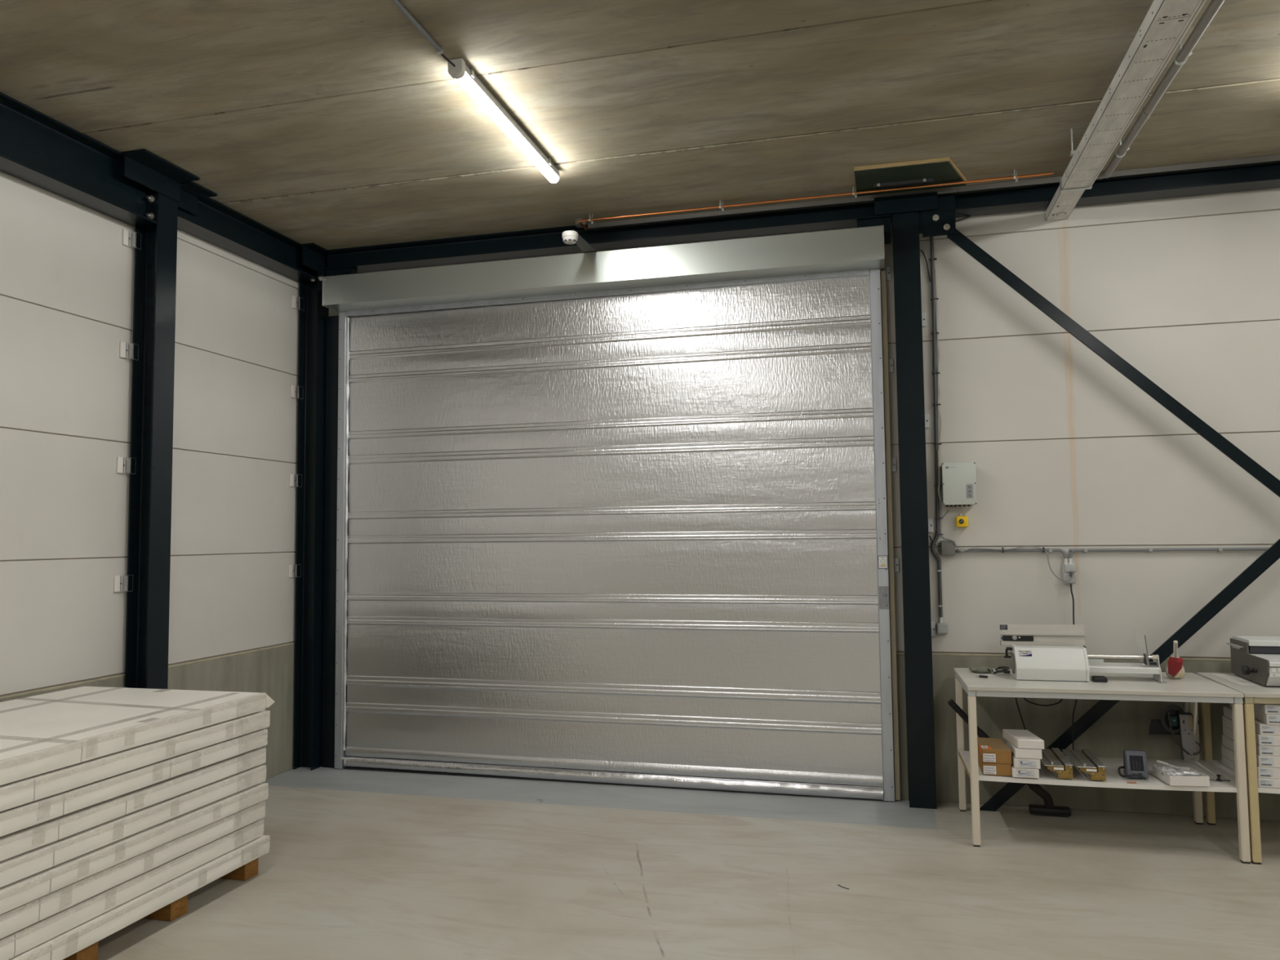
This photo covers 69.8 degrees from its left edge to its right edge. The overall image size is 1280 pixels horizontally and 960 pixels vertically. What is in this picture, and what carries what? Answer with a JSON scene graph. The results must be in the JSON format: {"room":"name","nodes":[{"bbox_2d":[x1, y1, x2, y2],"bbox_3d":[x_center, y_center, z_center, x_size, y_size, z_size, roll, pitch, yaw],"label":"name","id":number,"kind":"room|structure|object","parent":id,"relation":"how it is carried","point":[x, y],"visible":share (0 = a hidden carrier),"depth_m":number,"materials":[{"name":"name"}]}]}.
{"room":"warehouse","nodes":[
{"label":"warehouse","id":0,"kind":"room"},
{"bbox_2d":[0,171,299,779],"bbox_3d":[-3.736,-0.186,1.021,0.148,3.600,10.999,-2,-4,14],"label":"wall","id":1,"kind":"structure","parent":0,"point":[67,273],"depth_m":4.77,"materials":[{"name":"beige"}]},
{"bbox_2d":[113,574,133,591],"bbox_3d":[-2.677,0.536,4.753,0.028,0.086,0.098,-2,-4,14],"label":"clip","id":2,"kind":"object","parent":1,"relation":"attached to","point":[117,579],"visible":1,"depth_m":4.72,"materials":[{"name":"metal"}]},
{"bbox_2d":[116,457,136,474],"bbox_3d":[-2.683,-0.076,4.791,0.028,0.086,0.098,-2,-4,14],"label":"clip","id":3,"kind":"object","parent":1,"relation":"attached to","point":[120,460],"visible":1,"depth_m":4.76,"materials":[{"name":"metal"}]},
{"bbox_2d":[120,341,138,360],"bbox_3d":[-2.690,-0.679,4.829,0.028,0.086,0.098,-2,-4,14],"label":"clip","id":4,"kind":"object","parent":1,"relation":"attached to","point":[123,345],"visible":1,"depth_m":4.80,"materials":[{"name":"metal"}]},
{"bbox_2d":[122,228,141,249],"bbox_3d":[-2.696,-1.276,4.866,0.028,0.086,0.098,-2,-4,14],"label":"clip","id":5,"kind":"object","parent":1,"relation":"attached to","point":[126,233],"visible":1,"depth_m":4.84,"materials":[{"name":"grey plastic"}]},
{"bbox_2d":[288,564,301,577],"bbox_3d":[-2.316,0.609,6.152,0.028,0.086,0.098,-2,-4,14],"label":"clip","id":6,"kind":"object","parent":1,"relation":"attached to","point":[291,574],"visible":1,"depth_m":6.12,"materials":[{"name":"metal"}]},
{"bbox_2d":[289,474,302,487],"bbox_3d":[-2.323,0.005,6.190,0.028,0.086,0.098,-2,-4,14],"label":"clip","id":7,"kind":"object","parent":1,"relation":"attached to","point":[291,476],"visible":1,"depth_m":6.16,"materials":[{"name":"metal"}]},
{"bbox_2d":[290,385,302,399],"bbox_3d":[-2.329,-0.596,6.227,0.028,0.086,0.098,-2,-4,14],"label":"clip","id":8,"kind":"object","parent":1,"relation":"attached to","point":[293,388],"visible":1,"depth_m":6.19,"materials":[{"name":"metal"}]},
{"bbox_2d":[292,295,304,310],"bbox_3d":[-2.336,-1.207,6.265,0.028,0.086,0.098,-2,-4,14],"label":"clip","id":9,"kind":"object","parent":1,"relation":"attached to","point":[294,298],"visible":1,"depth_m":6.24,"materials":[{"name":"metal"}]},
{"bbox_2d":[0,0,1279,249],"bbox_3d":[1.732,-2.104,-0.274,11.480,0.202,11.280,-2,-4,14],"label":"ceiling","id":10,"kind":"structure","parent":0,"point":[328,124],"depth_m":4.07,"materials":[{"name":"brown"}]},
{"bbox_2d":[0,92,156,226],"bbox_3d":[-3.005,-1.580,3.411,0.150,0.282,3.024,-2,-4,14],"label":"steel beam","id":11,"kind":"structure","parent":10,"relation":"attached to","point":[37,149],"depth_m":4.38,"materials":[{"name":"metal"}]},
{"bbox_2d":[177,184,317,281],"bbox_3d":[-2.431,-1.493,5.642,0.150,0.190,1.290,-2,-4,14],"label":"steel beam","id":12,"kind":"structure","parent":10,"relation":"attached to","point":[216,224],"depth_m":5.61,"materials":[{"name":"metal"}]},
{"bbox_2d":[391,0,455,66],"bbox_3d":[-0.931,-1.744,3.135,0.035,0.037,1.283,-2,-4,14],"label":"conduit","id":13,"kind":"object","parent":10,"relation":"attached to","point":[440,50],"visible":1,"depth_m":3.51,"materials":[{"name":"grey"}]},
{"bbox_2d":[448,57,559,182],"bbox_3d":[-0.608,-1.655,4.329,0.072,0.072,1.196,-2,-4,14],"label":"light","id":14,"kind":"object","parent":10,"relation":"attached to","point":[466,77],"visible":0.99,"depth_m":4.17,"materials":[{"name":"grey plastic"}]},
{"bbox_2d":[321,200,891,272],"bbox_3d":[-0.338,-1.536,5.823,3.725,0.129,0.140,-2,-4,14],"label":"steel beam","id":15,"kind":"structure","parent":10,"relation":"attached to","point":[548,241],"depth_m":5.80,"materials":[{"name":"metal"}]},
{"bbox_2d":[575,169,1053,229],"bbox_3d":[0.912,-1.615,5.317,2.729,0.062,0.140,-2,-4,14],"label":"copper pipe","id":16,"kind":"object","parent":10,"relation":"hanging from","point":[580,223],"visible":1,"depth_m":5.24,"materials":[{"name":"orange"}]},
{"bbox_2d":[575,218,586,227],"bbox_3d":[-0.368,-1.593,5.684,0.068,0.034,0.068,-2,-4,14],"label":"clamp","id":17,"kind":"object","parent":16,"relation":"attached to","point":[584,224],"depth_m":5.66,"materials":[{"name":"grey plastic"}]},
{"bbox_2d":[853,156,968,196],"bbox_3d":[1.488,-1.650,5.011,0.612,0.042,0.381,-2,-4,14],"label":"mounting plate","id":18,"kind":"object","parent":10,"relation":"attached to","point":[941,170],"visible":0.96,"depth_m":4.97,"materials":[{"name":"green metal"}]},
{"bbox_2d":[587,154,1279,228],"bbox_3d":[4.093,-1.655,4.682,9.090,0.129,0.150,-2,-4,14],"label":"steel beam","id":19,"kind":"structure","parent":10,"relation":"attached to","point":[1263,172],"depth_m":5.07,"materials":[{"name":"black"}]},
{"bbox_2d":[1044,0,1206,220],"bbox_3d":[1.796,-1.700,2.994,0.155,0.200,4.596,-2,-4,14],"label":"cable tray","id":20,"kind":"object","parent":10,"relation":"hanging from","point":[1166,23],"visible":1,"depth_m":3.72,"materials":[{"name":"grey"}]},
{"bbox_2d":[1044,186,1085,220],"bbox_3d":[2.305,-1.516,4.974,0.117,0.048,0.492,-2,-4,14],"label":"tray","id":21,"kind":"object","parent":20,"relation":"on","point":[1064,201],"depth_m":4.96,"materials":[{"name":"metal"}]},
{"bbox_2d":[1096,0,1224,179],"bbox_3d":[1.867,-1.734,2.744,0.106,0.166,4.143,-2,-4,14],"label":"pipe","id":22,"kind":"object","parent":10,"relation":"attached to","point":[1213,7],"visible":0.82,"depth_m":3.69,"materials":[{"name":"grey plastic"}]},
{"bbox_2d":[97,766,1279,959],"bbox_3d":[1.767,1.524,-0.478,11.420,0.120,11.240,-2,-4,14],"label":"floor","id":23,"kind":"structure","parent":0,"point":[359,864],"depth_m":4.00,"materials":[{"name":"concrete"}]},
{"bbox_2d":[62,857,258,959],"bbox_3d":[-2.368,1.714,3.595,0.940,0.098,1.447,-2,-4,14],"label":"wooden pallet","id":24,"kind":"object","parent":23,"relation":"on","point":[178,908],"visible":0.09,"depth_m":3.68,"materials":[{"name":"brown wood"}]},
{"bbox_2d":[8,835,269,959],"bbox_3d":[-2.386,1.619,3.473,1.019,0.075,1.707,-2,-4,14],"label":"carton","id":25,"kind":"object","parent":24,"relation":"on","point":[62,946],"visible":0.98,"depth_m":3.45,"materials":[{"name":"beige"}]},
{"bbox_2d":[0,818,263,959],"bbox_3d":[-2.410,1.539,3.463,1.019,0.074,1.707,-2,-4,14],"label":"carton","id":26,"kind":"object","parent":25,"relation":"on","point":[11,945],"visible":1,"depth_m":3.37,"materials":[{"name":"beige"}]},
{"bbox_2d":[0,800,265,938],"bbox_3d":[-2.403,1.458,3.464,1.019,0.075,1.707,-2,-4,14],"label":"carton","id":27,"kind":"object","parent":26,"relation":"on","point":[12,921],"visible":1,"depth_m":3.37,"materials":[{"name":"beige"}]},
{"bbox_2d":[0,782,268,914],"bbox_3d":[-2.393,1.379,3.472,1.019,0.072,1.707,-2,-4,14],"label":"carton","id":28,"kind":"object","parent":27,"relation":"on","point":[22,891],"visible":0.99,"depth_m":3.37,"materials":[{"name":"beige"}]},
{"bbox_2d":[0,764,266,887],"bbox_3d":[-2.404,1.298,3.477,1.019,0.073,1.707,-2,-4,14],"label":"carton","id":29,"kind":"object","parent":28,"relation":"on","point":[20,866],"visible":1,"depth_m":3.38,"materials":[{"name":"beige"}]},
{"bbox_2d":[0,747,266,861],"bbox_3d":[-2.408,1.220,3.485,1.019,0.070,1.707,-2,-4,14],"label":"carton","id":30,"kind":"object","parent":29,"relation":"on","point":[13,844],"visible":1,"depth_m":3.38,"materials":[{"name":"beige"}]},
{"bbox_2d":[0,728,267,836],"bbox_3d":[-2.402,1.137,3.486,1.020,0.074,1.707,-2,-4,14],"label":"carton","id":31,"kind":"object","parent":30,"relation":"on","point":[20,817],"visible":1,"depth_m":3.38,"materials":[{"name":"beige"}]},
{"bbox_2d":[0,710,270,811],"bbox_3d":[-2.396,1.057,3.498,1.019,0.074,1.707,-2,-4,14],"label":"carton","id":32,"kind":"object","parent":31,"relation":"on","point":[15,793],"visible":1,"depth_m":3.38,"materials":[{"name":"beige"}]},
{"bbox_2d":[0,686,275,785],"bbox_3d":[-2.388,0.973,3.483,1.060,0.079,1.716,-2,-4,14],"label":"carton","id":33,"kind":"object","parent":32,"relation":"on","point":[40,734],"visible":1,"depth_m":3.64,"materials":[{"name":"beige"}]},
{"bbox_2d":[120,149,217,688],"bbox_3d":[-2.521,0.100,4.809,0.285,3.474,0.610,-2,-4,14],"label":"steel column","id":34,"kind":"structure","parent":23,"relation":"on","point":[149,516],"depth_m":4.85,"materials":[{"name":"black metal"}]},
{"bbox_2d":[293,242,338,770],"bbox_3d":[-2.195,0.179,6.130,0.258,3.474,0.323,-2,-4,14],"label":"steel column","id":35,"kind":"structure","parent":23,"relation":"on","point":[314,692],"depth_m":6.20,"materials":[{"name":"black metal"}]},
{"bbox_2d":[874,191,955,808],"bbox_3d":[1.606,0.083,5.213,0.443,3.470,0.162,-2,-4,14],"label":"steel column","id":36,"kind":"structure","parent":23,"relation":"on","point":[908,222],"depth_m":5.18,"materials":[{"name":"black metal"}]},
{"bbox_2d":[946,229,1279,497],"bbox_3d":[2.576,-0.637,4.976,1.686,1.633,0.016,-2,-4,14],"label":"diagonal brace","id":37,"kind":"object","parent":36,"relation":"attached to","point":[1170,403],"visible":1,"depth_m":4.96,"materials":[{"name":"paint"}]},
{"bbox_2d":[947,699,1071,817],"bbox_3d":[1.990,1.493,4.963,0.632,0.615,0.108,-1,-4,5],"label":"wand","id":38,"kind":"object","parent":23,"relation":"on","point":[1048,809],"visible":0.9,"depth_m":4.91,"materials":[{"name":"black plastic"}]},
{"bbox_2d":[953,667,1250,863],"bbox_3d":[2.261,1.394,4.631,1.199,0.766,0.656,-1,-4,13],"label":"work table","id":39,"kind":"object","parent":23,"relation":"on","point":[1193,688],"visible":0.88,"depth_m":4.44,"materials":[{"name":"laminate"}]},
{"bbox_2d":[968,666,994,673],"bbox_3d":[1.829,1.014,4.913,0.082,0.035,0.124,2,-4,-36],"label":"pouch","id":40,"kind":"object","parent":39,"relation":"on","point":[980,669],"visible":1,"depth_m":4.89,"materials":[{"name":"grey fabric"}]},
{"bbox_2d":[977,755,1011,776],"bbox_3d":[1.768,1.417,4.590,0.133,0.055,0.272,-2,-4,14],"label":"carton","id":41,"kind":"object","parent":39,"relation":"on","point":[993,769],"visible":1,"depth_m":4.46,"materials":[{"name":"cardboard"}]},
{"bbox_2d":[977,737,1012,764],"bbox_3d":[1.769,1.355,4.596,0.139,0.068,0.276,-2,-4,14],"label":"carton","id":42,"kind":"object","parent":41,"relation":"on","point":[990,750],"visible":0.99,"depth_m":4.48,"materials":[{"name":"cardboard"}]},
{"bbox_2d":[992,666,1009,674],"bbox_3d":[1.916,1.007,4.843,0.086,0.037,0.062,-4,-5,39],"label":"coiled cable","id":43,"kind":"object","parent":39,"relation":"on","point":[1003,670],"visible":1,"depth_m":4.83,"materials":[{"name":"black rubber"}]},
{"bbox_2d":[1014,697,1026,729],"bbox_3d":[2.072,1.271,4.986,0.085,0.370,0.014,-1,-4,-1],"label":"hanging cable","id":44,"kind":"object","parent":39,"relation":"hanging from","point":[1015,697],"visible":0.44,"depth_m":4.99,"materials":[{"name":"plastic"}]},
{"bbox_2d":[1010,764,1039,778],"bbox_3d":[1.885,1.417,4.525,0.121,0.044,0.247,-2,-4,14],"label":"carton","id":45,"kind":"object","parent":39,"relation":"on","point":[1015,772],"visible":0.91,"depth_m":4.41,"materials":[{"name":"grey"}]},
{"bbox_2d":[1011,753,1040,768],"bbox_3d":[1.890,1.372,4.526,0.124,0.045,0.247,-2,-4,14],"label":"carton","id":46,"kind":"object","parent":45,"relation":"on","point":[1016,762],"visible":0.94,"depth_m":4.41,"materials":[{"name":"grey"}]},
{"bbox_2d":[1006,740,1042,759],"bbox_3d":[1.895,1.325,4.528,0.129,0.046,0.246,-2,-4,14],"label":"carton","id":47,"kind":"object","parent":46,"relation":"on","point":[1032,753],"visible":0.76,"depth_m":4.41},
{"bbox_2d":[1002,728,1044,749],"bbox_3d":[1.892,1.279,4.531,0.119,0.043,0.260,-1,-4,5],"label":"carton","id":48,"kind":"object","parent":47,"relation":"on","point":[1020,739],"visible":1,"depth_m":4.46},
{"bbox_2d":[999,623,1085,646],"bbox_3d":[2.156,0.901,4.922,0.422,0.255,0.067,-2,-4,14],"label":"machine","id":49,"kind":"object","parent":39,"relation":"on","point":[1011,634],"visible":0.88,"depth_m":4.90,"materials":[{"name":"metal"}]},
{"bbox_2d":[1023,697,1062,706],"bbox_3d":[2.181,1.155,4.965,0.248,0.140,0.016,-2,-4,14],"label":"cable","id":50,"kind":"object","parent":39,"relation":"hanging from","point":[1024,699],"visible":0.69,"depth_m":4.96,"materials":[{"name":"black rubber"}]},
{"bbox_2d":[1040,747,1072,778],"bbox_3d":[2.052,1.405,4.570,0.128,0.071,0.367,-2,-4,14],"label":"bar","id":51,"kind":"object","parent":39,"relation":"on","point":[1051,758],"visible":0.93,"depth_m":4.44,"materials":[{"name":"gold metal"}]},
{"bbox_2d":[1071,698,1077,750],"bbox_3d":[2.337,1.264,4.917,0.047,0.370,0.008,-2,-4,22],"label":"hanging cable","id":52,"kind":"object","parent":39,"relation":"hanging from","point":[1076,699],"visible":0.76,"depth_m":4.92,"materials":[{"name":"black rubber"}]},
{"bbox_2d":[1062,748,1106,780],"bbox_3d":[2.192,1.401,4.535,0.128,0.071,0.367,-2,-4,14],"label":"bar","id":53,"kind":"object","parent":39,"relation":"on","point":[1087,762],"visible":1,"depth_m":4.43,"materials":[{"name":"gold metal"}]},
{"bbox_2d":[1004,635,1166,683],"bbox_3d":[2.251,0.896,4.661,0.734,0.231,0.212,-1,-4,11],"label":"machine","id":54,"kind":"object","parent":39,"relation":"on","point":[1035,663],"visible":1,"depth_m":4.62,"materials":[{"name":"white"}]},
{"bbox_2d":[1088,662,1159,674],"bbox_3d":[2.428,0.951,4.640,0.334,0.036,0.122,-2,-4,14],"label":"tray","id":55,"kind":"object","parent":54,"relation":"on","point":[1151,668],"depth_m":4.59,"materials":[{"name":"white"}]},
{"bbox_2d":[958,750,1237,792],"bbox_3d":[2.253,1.455,4.593,1.193,0.027,0.535,-1,-4,13],"label":"shelf","id":56,"kind":"object","parent":39,"relation":"attached to","point":[1046,776],"depth_m":4.42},
{"bbox_2d":[1091,675,1107,682],"bbox_3d":[2.297,0.994,4.584,0.062,0.025,0.060,-2,-4,14],"label":"power adapter","id":57,"kind":"object","parent":39,"relation":"on","point":[1095,678],"visible":1,"depth_m":4.56,"materials":[{"name":"black plastic"}]},
{"bbox_2d":[1117,749,1148,782],"bbox_3d":[2.362,1.365,4.394,0.129,0.122,0.141,-2,-4,14],"label":"electronic device","id":58,"kind":"object","parent":39,"relation":"on","point":[1135,762],"visible":1,"depth_m":4.40,"materials":[{"name":"grey"}]},
{"bbox_2d":[1148,704,1201,759],"bbox_3d":[2.776,1.305,4.739,0.240,0.275,0.104,-2,-4,14],"label":"stand","id":59,"kind":"object","parent":39,"relation":"on","point":[1173,722],"visible":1,"depth_m":4.75,"materials":[{"name":"grey"}]},
{"bbox_2d":[1148,719,1199,734],"bbox_3d":[2.788,1.291,4.788,0.240,0.083,0.004,-2,-4,14],"label":"shelf","id":60,"kind":"object","parent":59,"relation":"attached to","point":[1157,727],"depth_m":4.80,"materials":[{"name":"black plastic"}]},
{"bbox_2d":[1165,640,1184,678],"bbox_3d":[2.707,0.906,4.619,0.066,0.195,0.147,-1,-4,5],"label":"tape dispenser","id":61,"kind":"object","parent":39,"relation":"on","point":[1175,668],"visible":1,"depth_m":4.62,"materials":[{"name":"red plastic"}]},
{"bbox_2d":[1152,764,1209,786],"bbox_3d":[2.555,1.397,4.337,0.170,0.048,0.202,-1,-4,9],"label":"tray","id":62,"kind":"object","parent":39,"relation":"on","point":[1203,780],"visible":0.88,"depth_m":4.25,"materials":[{"name":"plastic"}]},
{"bbox_2d":[1153,765,1178,771],"bbox_3d":[2.524,1.393,4.393,0.110,0.044,0.040,-4,-5,40],"label":"packet","id":63,"kind":"object","parent":62,"relation":"in","point":[1163,768],"visible":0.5,"depth_m":4.39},
{"bbox_2d":[1156,760,1180,769],"bbox_3d":[2.531,1.364,4.393,0.013,0.026,0.102,2,-5,-39],"label":"marker pen","id":64,"kind":"object","parent":63,"relation":"on","point":[1157,761],"visible":1,"depth_m":4.39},
{"bbox_2d":[1161,770,1185,775],"bbox_3d":[2.512,1.384,4.319,0.100,0.029,0.039,-1,-4,3],"label":"packet","id":65,"kind":"object","parent":62,"relation":"in","point":[1169,772],"visible":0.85,"depth_m":4.31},
{"bbox_2d":[1179,769,1200,776],"bbox_3d":[2.587,1.382,4.316,0.090,0.030,0.038,-2,-4,23],"label":"packet","id":66,"kind":"object","parent":62,"relation":"in","point":[1190,773],"visible":0.92,"depth_m":4.30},
{"bbox_2d":[979,538,1279,811],"bbox_3d":[2.632,1.013,4.864,1.628,1.545,0.016,-2,-4,14],"label":"diagonal brace","id":67,"kind":"object","parent":23,"relation":"on","point":[1272,554],"visible":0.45,"depth_m":4.81,"materials":[{"name":"paint"}]},
{"bbox_2d":[1196,672,1279,864],"bbox_3d":[3.630,1.357,4.295,1.600,0.768,0.656,-2,-4,14],"label":"work table","id":68,"kind":"object","parent":23,"relation":"on","point":[1261,694],"visible":0.73,"depth_m":4.20,"materials":[{"name":"laminate"}]},
{"bbox_2d":[1211,673,1260,685],"bbox_3d":[2.973,0.996,4.575,0.095,0.001,0.390,-2,-4,14],"label":"sheet","id":69,"kind":"object","parent":68,"relation":"on","point":[1233,678],"visible":1,"depth_m":4.55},
{"bbox_2d":[1207,759,1279,793],"bbox_3d":[3.622,1.414,4.257,1.594,0.027,0.535,-2,-4,14],"label":"shelf","id":70,"kind":"object","parent":68,"relation":"attached to","point":[1217,764],"depth_m":4.37,"materials":[{"name":"wood"}]},
{"bbox_2d":[1221,755,1279,787],"bbox_3d":[3.040,1.394,4.377,0.320,0.040,0.461,-2,-4,14],"label":"box","id":71,"kind":"object","parent":68,"relation":"on","point":[1262,782],"visible":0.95,"depth_m":4.19,"materials":[{"name":"grey"}]},
{"bbox_2d":[1221,745,1279,778],"bbox_3d":[3.042,1.349,4.381,0.320,0.049,0.461,-2,-4,14],"label":"box","id":72,"kind":"object","parent":71,"relation":"on","point":[1262,772],"visible":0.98,"depth_m":4.20,"materials":[{"name":"grey"}]},
{"bbox_2d":[1222,734,1279,767],"bbox_3d":[3.046,1.298,4.382,0.320,0.049,0.461,-2,-4,14],"label":"box","id":73,"kind":"object","parent":72,"relation":"on","point":[1262,761],"visible":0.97,"depth_m":4.20,"materials":[{"name":"grey"}]},
{"bbox_2d":[1222,724,1279,756],"bbox_3d":[3.051,1.249,4.386,0.320,0.047,0.461,-2,-4,14],"label":"box","id":74,"kind":"object","parent":73,"relation":"on","point":[1261,750],"visible":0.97,"depth_m":4.20,"materials":[{"name":"grey"}]},
{"bbox_2d":[1222,715,1279,746],"bbox_3d":[3.050,1.201,4.386,0.320,0.046,0.461,-2,-4,14],"label":"box","id":75,"kind":"object","parent":74,"relation":"on","point":[1261,740],"visible":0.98,"depth_m":4.20,"materials":[{"name":"grey"}]},
{"bbox_2d":[1223,706,1279,735],"bbox_3d":[3.057,1.154,4.389,0.320,0.047,0.461,-2,-4,14],"label":"box","id":76,"kind":"object","parent":75,"relation":"on","point":[1261,728],"visible":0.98,"depth_m":4.21,"materials":[{"name":"grey"}]},
{"bbox_2d":[1229,702,1279,724],"bbox_3d":[3.081,1.105,4.380,0.320,0.045,0.461,-2,-4,14],"label":"box","id":77,"kind":"object","parent":76,"relation":"on","point":[1268,719],"visible":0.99,"depth_m":4.20,"materials":[{"name":"grey"}]},
{"bbox_2d":[1242,702,1279,714],"bbox_3d":[3.077,1.060,4.386,0.320,0.044,0.461,-2,-4,14],"label":"box","id":78,"kind":"object","parent":77,"relation":"on","point":[1267,708],"visible":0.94,"depth_m":4.20,"materials":[{"name":"grey"}]},
{"bbox_2d":[1226,635,1279,687],"bbox_3d":[3.212,0.888,4.486,0.505,0.199,0.473,-2,-4,14],"label":"machine","id":79,"kind":"object","parent":68,"relation":"on","point":[1255,659],"visible":1,"depth_m":4.52,"materials":[{"name":"white"}]},
{"bbox_2d":[328,187,1279,821],"bbox_3d":[3.071,-0.011,5.013,11.340,3.600,0.150,-2,-4,14],"label":"wall","id":80,"kind":"structure","parent":0,"point":[1068,452],"depth_m":5.08,"materials":[{"name":"beige"}]},
{"bbox_2d":[322,217,900,801],"bbox_3d":[-0.324,0.194,5.670,3.704,3.345,0.264,-2,-4,14],"label":"door","id":81,"kind":"structure","parent":80,"relation":"in","point":[603,517],"depth_m":5.68,"materials":[{"name":"grey"}]},
{"bbox_2d":[562,230,596,252],"bbox_3d":[-0.359,-1.381,5.434,0.092,0.066,0.433,-2,-4,14],"label":"smoke detector","id":82,"kind":"object","parent":81,"relation":"attached to","point":[569,237],"visible":1,"depth_m":5.27,"materials":[{"name":"grey plastic"}]},
{"bbox_2d":[879,589,888,608],"bbox_3d":[1.398,0.673,5.257,0.054,0.120,0.001,-2,-4,14],"label":"print","id":83,"kind":"object","parent":81,"relation":"attached to","point":[883,593],"depth_m":5.26,"materials":[{"name":"grey"}]},
{"bbox_2d":[885,266,890,280],"bbox_3d":[1.468,-1.221,5.420,0.028,0.080,0.019,-2,-4,14],"label":"clip","id":84,"kind":"object","parent":80,"relation":"attached to","point":[887,268],"visible":1,"depth_m":5.42,"materials":[{"name":"grey"}]},
{"bbox_2d":[888,358,893,373],"bbox_3d":[1.474,-0.672,5.386,0.028,0.080,0.019,-2,-4,14],"label":"clip","id":85,"kind":"object","parent":80,"relation":"attached to","point":[891,369],"visible":1,"depth_m":5.38,"materials":[{"name":"grey"}]},
{"bbox_2d":[890,457,896,471],"bbox_3d":[1.480,-0.088,5.350,0.028,0.080,0.019,-2,-4,14],"label":"clip","id":86,"kind":"object","parent":80,"relation":"attached to","point":[893,460],"visible":1,"depth_m":5.34,"materials":[{"name":"grey"}]},
{"bbox_2d":[893,557,899,572],"bbox_3d":[1.486,0.492,5.314,0.028,0.080,0.019,-2,-4,14],"label":"clip","id":87,"kind":"object","parent":80,"relation":"attached to","point":[895,559],"visible":1,"depth_m":5.31,"materials":[{"name":"grey"}]},
{"bbox_2d":[921,312,925,326],"bbox_3d":[1.655,-0.936,5.355,0.028,0.080,0.019,-2,-4,14],"label":"clip","id":88,"kind":"object","parent":80,"relation":"attached to","point":[923,314],"visible":0.74,"depth_m":5.35,"materials":[{"name":"grey"}]},
{"bbox_2d":[924,413,928,427],"bbox_3d":[1.661,-0.343,5.318,0.028,0.080,0.019,-2,-4,14],"label":"clip","id":89,"kind":"object","parent":80,"relation":"attached to","point":[926,415],"visible":0.74,"depth_m":5.31,"materials":[{"name":"grey"}]},
{"bbox_2d":[928,518,933,532],"bbox_3d":[1.673,0.261,5.279,0.028,0.080,0.019,-2,-4,14],"label":"clip","id":90,"kind":"object","parent":80,"relation":"attached to","point":[930,520],"visible":0.88,"depth_m":5.27,"materials":[{"name":"grey"}]},
{"bbox_2d":[931,622,936,636],"bbox_3d":[1.676,0.853,5.243,0.028,0.080,0.019,-2,-4,14],"label":"clip","id":91,"kind":"object","parent":80,"relation":"attached to","point":[933,624],"visible":0.74,"depth_m":5.24,"materials":[{"name":"grey"}]},
{"bbox_2d":[920,236,949,617],"bbox_3d":[1.707,-0.366,5.296,0.116,2.306,0.040,-2,-4,14],"label":"conduit","id":92,"kind":"object","parent":80,"relation":"attached to","point":[935,333],"visible":0.98,"depth_m":5.29,"materials":[{"name":"grey"}]},
{"bbox_2d":[936,617,947,634],"bbox_3d":[1.719,0.828,5.218,0.059,0.092,0.048,-2,-4,14],"label":"wall switch","id":93,"kind":"object","parent":80,"relation":"attached to","point":[941,628],"visible":1,"depth_m":5.20,"materials":[{"name":"grey plastic"}]},
{"bbox_2d":[937,540,957,555],"bbox_3d":[1.756,0.388,5.234,0.108,0.086,0.050,-2,-4,14],"label":"junction box","id":94,"kind":"object","parent":80,"relation":"attached to","point":[947,548],"visible":0.99,"depth_m":5.21,"materials":[{"name":"grey plastic"}]},
{"bbox_2d":[941,462,977,506],"bbox_3d":[1.812,0.027,5.213,0.180,0.247,0.104,-2,-4,14],"label":"control box","id":95,"kind":"object","parent":80,"relation":"attached to","point":[958,479],"visible":1,"depth_m":5.17,"materials":[{"name":"grey"}]},
{"bbox_2d":[937,449,955,510],"bbox_3d":[1.752,0.000,5.243,0.098,0.346,0.020,-2,-4,14],"label":"cable","id":96,"kind":"object","parent":95,"relation":"attached to","point":[939,463],"visible":0.98,"depth_m":5.25,"materials":[{"name":"beige plastic"}]},
{"bbox_2d":[955,505,968,527],"bbox_3d":[1.831,0.205,5.216,0.063,0.126,0.070,-2,-4,14],"label":"switch","id":97,"kind":"object","parent":80,"relation":"attached to","point":[962,521],"visible":1,"depth_m":5.20,"materials":[{"name":"yellow plastic"}]},
{"bbox_2d":[957,548,1066,558],"bbox_3d":[2.090,0.415,5.156,0.575,0.059,0.030,-2,-4,14],"label":"conduit","id":98,"kind":"object","parent":80,"relation":"attached to","point":[1050,550],"visible":1,"depth_m":5.14,"materials":[{"name":"grey"}]},
{"bbox_2d":[941,535,1073,582],"bbox_3d":[2.050,0.437,5.137,0.684,0.264,0.076,-2,-4,14],"label":"loose cable","id":99,"kind":"object","parent":98,"relation":"attached to","point":[1043,548],"visible":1,"depth_m":5.13,"materials":[{"name":"grey plastic"}]},
{"bbox_2d":[1062,558,1076,583],"bbox_3d":[2.368,0.502,5.055,0.060,0.139,0.079,-2,-4,14],"label":"wall socket","id":100,"kind":"object","parent":80,"relation":"attached to","point":[1069,568],"visible":0.99,"depth_m":5.04,"materials":[{"name":"grey"}]},
{"bbox_2d":[1070,583,1074,624],"bbox_3d":[2.365,0.796,4.987,0.017,0.458,0.088,-2,-4,14],"label":"power cable","id":101,"kind":"object","parent":100,"relation":"hanging from","point":[1070,584],"visible":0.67,"depth_m":5.02,"materials":[{"name":"black rubber"}]},
{"bbox_2d":[1068,547,1269,558],"bbox_3d":[4.395,0.354,4.566,4.172,0.057,0.028,-2,-4,14],"label":"conduit","id":102,"kind":"object","parent":80,"relation":"attached to","point":[1072,551],"visible":0.98,"depth_m":4.96,"materials":[{"name":"grey"}]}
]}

